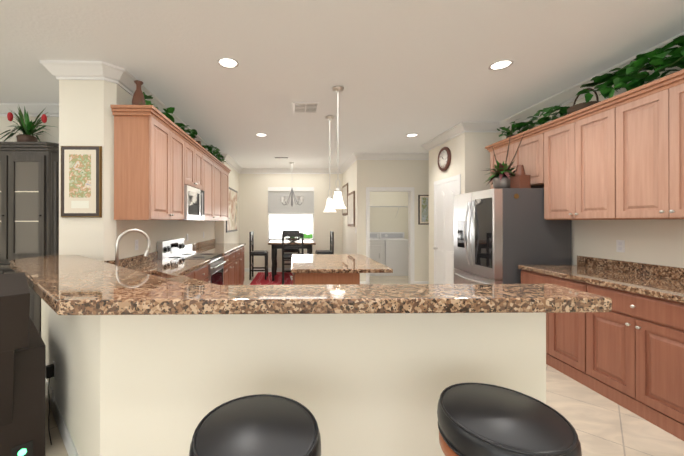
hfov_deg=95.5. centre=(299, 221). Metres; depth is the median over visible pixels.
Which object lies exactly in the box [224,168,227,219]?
upper cabinet
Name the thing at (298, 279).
kitchen island
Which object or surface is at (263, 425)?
stool
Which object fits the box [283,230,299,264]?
dining chair
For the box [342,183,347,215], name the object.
framed picture
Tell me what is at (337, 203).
pendant light
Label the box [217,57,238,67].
recessed light
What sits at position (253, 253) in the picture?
dining chair
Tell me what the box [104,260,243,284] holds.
base cabinet
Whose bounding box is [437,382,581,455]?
stool
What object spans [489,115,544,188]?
upper cabinet
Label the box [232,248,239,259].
base cabinet
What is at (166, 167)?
upper cabinet
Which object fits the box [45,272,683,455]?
floor
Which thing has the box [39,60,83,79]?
crown molding
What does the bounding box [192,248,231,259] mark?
countertop
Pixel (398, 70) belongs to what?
ceiling
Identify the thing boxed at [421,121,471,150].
crown molding
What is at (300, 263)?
island countertop
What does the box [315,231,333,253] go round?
dining chair
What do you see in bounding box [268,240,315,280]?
dining table
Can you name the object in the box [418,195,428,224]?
framed picture
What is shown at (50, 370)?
power cord
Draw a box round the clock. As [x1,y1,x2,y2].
[437,147,450,170]
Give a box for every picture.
[61,146,101,217]
[226,187,237,232]
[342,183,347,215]
[348,191,354,226]
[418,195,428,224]
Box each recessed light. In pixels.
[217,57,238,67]
[256,133,266,136]
[406,133,417,136]
[488,59,512,69]
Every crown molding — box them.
[0,103,58,116]
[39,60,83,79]
[100,61,215,154]
[220,153,243,171]
[238,168,339,173]
[340,156,355,173]
[352,153,428,159]
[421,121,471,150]
[472,121,499,131]
[499,32,683,132]
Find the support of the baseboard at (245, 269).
attached to the wall at (85, 117)
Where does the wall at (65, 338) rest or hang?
on the floor
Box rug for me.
[250,272,292,284]
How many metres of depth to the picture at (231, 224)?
7.46 m
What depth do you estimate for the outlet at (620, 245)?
2.91 m
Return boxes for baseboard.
[244,268,290,271]
[414,281,428,283]
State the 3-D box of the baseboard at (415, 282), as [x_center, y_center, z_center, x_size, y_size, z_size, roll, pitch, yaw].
[2.870,1.343,6.619,0.800,0.100,0.014,0,0,-1]
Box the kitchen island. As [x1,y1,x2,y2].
[290,274,359,284]
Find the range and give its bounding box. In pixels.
[157,238,225,284]
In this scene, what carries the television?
on the floor
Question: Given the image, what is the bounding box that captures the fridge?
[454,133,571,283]
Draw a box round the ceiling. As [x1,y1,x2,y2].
[0,0,683,168]
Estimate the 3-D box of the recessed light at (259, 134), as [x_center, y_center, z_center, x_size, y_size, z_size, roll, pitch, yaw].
[-0.632,-1.446,5.164,0.195,0.006,0.195,0,0,-7]
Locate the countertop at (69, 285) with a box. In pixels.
[10,255,611,314]
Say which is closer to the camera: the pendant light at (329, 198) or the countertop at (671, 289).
the countertop at (671, 289)
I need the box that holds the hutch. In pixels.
[0,142,58,335]
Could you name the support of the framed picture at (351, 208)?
attached to the wall at (85, 117)
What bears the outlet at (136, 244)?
attached to the wall at (85, 117)
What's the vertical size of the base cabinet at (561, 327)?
0.873 m
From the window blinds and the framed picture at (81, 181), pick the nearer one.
the framed picture at (81, 181)
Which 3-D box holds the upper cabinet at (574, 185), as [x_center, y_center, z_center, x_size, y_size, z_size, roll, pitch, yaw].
[2.863,-0.589,3.003,0.350,1.152,0.876,0,0,-1]
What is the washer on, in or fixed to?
on the floor
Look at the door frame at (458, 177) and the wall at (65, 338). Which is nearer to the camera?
the wall at (65, 338)
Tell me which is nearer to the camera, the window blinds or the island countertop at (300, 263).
the island countertop at (300, 263)
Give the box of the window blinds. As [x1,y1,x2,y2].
[268,187,313,213]
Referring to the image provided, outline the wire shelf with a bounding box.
[370,206,407,217]
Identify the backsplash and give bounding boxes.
[152,240,215,259]
[577,256,683,278]
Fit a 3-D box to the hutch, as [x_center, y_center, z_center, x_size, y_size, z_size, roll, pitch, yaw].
[-3.449,0.245,3.650,1.690,2.285,0.467,0,0,-1]
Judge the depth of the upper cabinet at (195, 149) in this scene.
4.25 m
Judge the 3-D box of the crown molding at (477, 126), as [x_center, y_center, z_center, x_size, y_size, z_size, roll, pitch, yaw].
[2.680,-1.385,4.527,0.420,0.130,0.100,0,0,-1]
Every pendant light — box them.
[323,115,335,211]
[329,86,345,208]
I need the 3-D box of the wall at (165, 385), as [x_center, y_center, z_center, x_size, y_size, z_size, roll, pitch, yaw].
[0.118,0.879,1.467,2.060,1.009,0.134,0,0,-1]
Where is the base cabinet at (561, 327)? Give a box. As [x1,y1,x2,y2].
[521,271,576,380]
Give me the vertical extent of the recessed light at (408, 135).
0.006 m
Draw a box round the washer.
[379,232,407,275]
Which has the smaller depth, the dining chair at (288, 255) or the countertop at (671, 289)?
the countertop at (671, 289)
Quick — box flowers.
[0,106,54,141]
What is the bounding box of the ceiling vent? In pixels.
[293,102,319,112]
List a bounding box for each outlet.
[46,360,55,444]
[135,239,137,249]
[616,240,624,252]
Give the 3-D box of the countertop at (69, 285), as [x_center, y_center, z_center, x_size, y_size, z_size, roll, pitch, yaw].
[-0.533,0.343,2.060,3.580,0.061,1.697,0,0,-1]
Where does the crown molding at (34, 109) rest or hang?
attached to the wall at (85, 117)
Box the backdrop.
[270,215,312,237]
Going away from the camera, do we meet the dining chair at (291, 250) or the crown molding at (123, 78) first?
the crown molding at (123, 78)
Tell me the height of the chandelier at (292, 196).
1.089 m
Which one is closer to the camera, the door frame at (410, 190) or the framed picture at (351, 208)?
the door frame at (410, 190)
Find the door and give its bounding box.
[433,180,456,283]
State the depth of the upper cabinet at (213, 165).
5.29 m
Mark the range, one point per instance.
(173, 249)
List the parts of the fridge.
handle, door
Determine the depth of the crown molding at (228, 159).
7.24 m
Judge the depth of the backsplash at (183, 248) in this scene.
4.91 m
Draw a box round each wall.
[0,66,683,283]
[41,298,88,455]
[89,313,545,455]
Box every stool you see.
[189,394,320,455]
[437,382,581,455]
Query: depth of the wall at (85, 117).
4.57 m
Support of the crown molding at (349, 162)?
attached to the wall at (85, 117)
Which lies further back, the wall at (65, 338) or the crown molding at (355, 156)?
the crown molding at (355, 156)
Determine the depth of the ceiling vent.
3.91 m
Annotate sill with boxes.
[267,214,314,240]
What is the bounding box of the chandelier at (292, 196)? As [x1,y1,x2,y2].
[280,162,303,205]
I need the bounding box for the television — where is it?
[0,272,45,455]
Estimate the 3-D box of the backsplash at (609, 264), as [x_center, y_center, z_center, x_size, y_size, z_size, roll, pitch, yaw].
[3.043,0.420,2.204,0.020,0.099,2.269,0,0,-1]
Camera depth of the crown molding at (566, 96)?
3.43 m
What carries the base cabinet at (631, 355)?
on the floor
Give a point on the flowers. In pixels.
(27, 128)
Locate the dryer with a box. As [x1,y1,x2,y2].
[370,232,384,275]
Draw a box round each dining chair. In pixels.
[249,231,267,279]
[282,233,303,284]
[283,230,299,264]
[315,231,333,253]
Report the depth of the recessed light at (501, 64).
2.85 m
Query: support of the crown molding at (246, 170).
attached to the wall at (85, 117)
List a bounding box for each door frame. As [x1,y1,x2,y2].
[366,187,413,283]
[434,174,460,283]
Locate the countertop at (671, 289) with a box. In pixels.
[518,263,683,302]
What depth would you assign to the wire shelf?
8.41 m
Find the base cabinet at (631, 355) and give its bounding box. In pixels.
[573,279,683,440]
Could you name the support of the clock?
attached to the wall at (85, 117)
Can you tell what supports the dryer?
on the floor
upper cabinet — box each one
[112,96,187,219]
[184,125,203,183]
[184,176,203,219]
[204,145,223,219]
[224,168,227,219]
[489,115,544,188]
[537,79,620,219]
[605,55,683,219]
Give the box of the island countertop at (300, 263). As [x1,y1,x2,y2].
[291,254,392,273]
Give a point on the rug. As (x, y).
(259, 279)
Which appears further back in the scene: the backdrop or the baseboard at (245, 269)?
the backdrop
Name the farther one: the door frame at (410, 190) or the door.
the door frame at (410, 190)

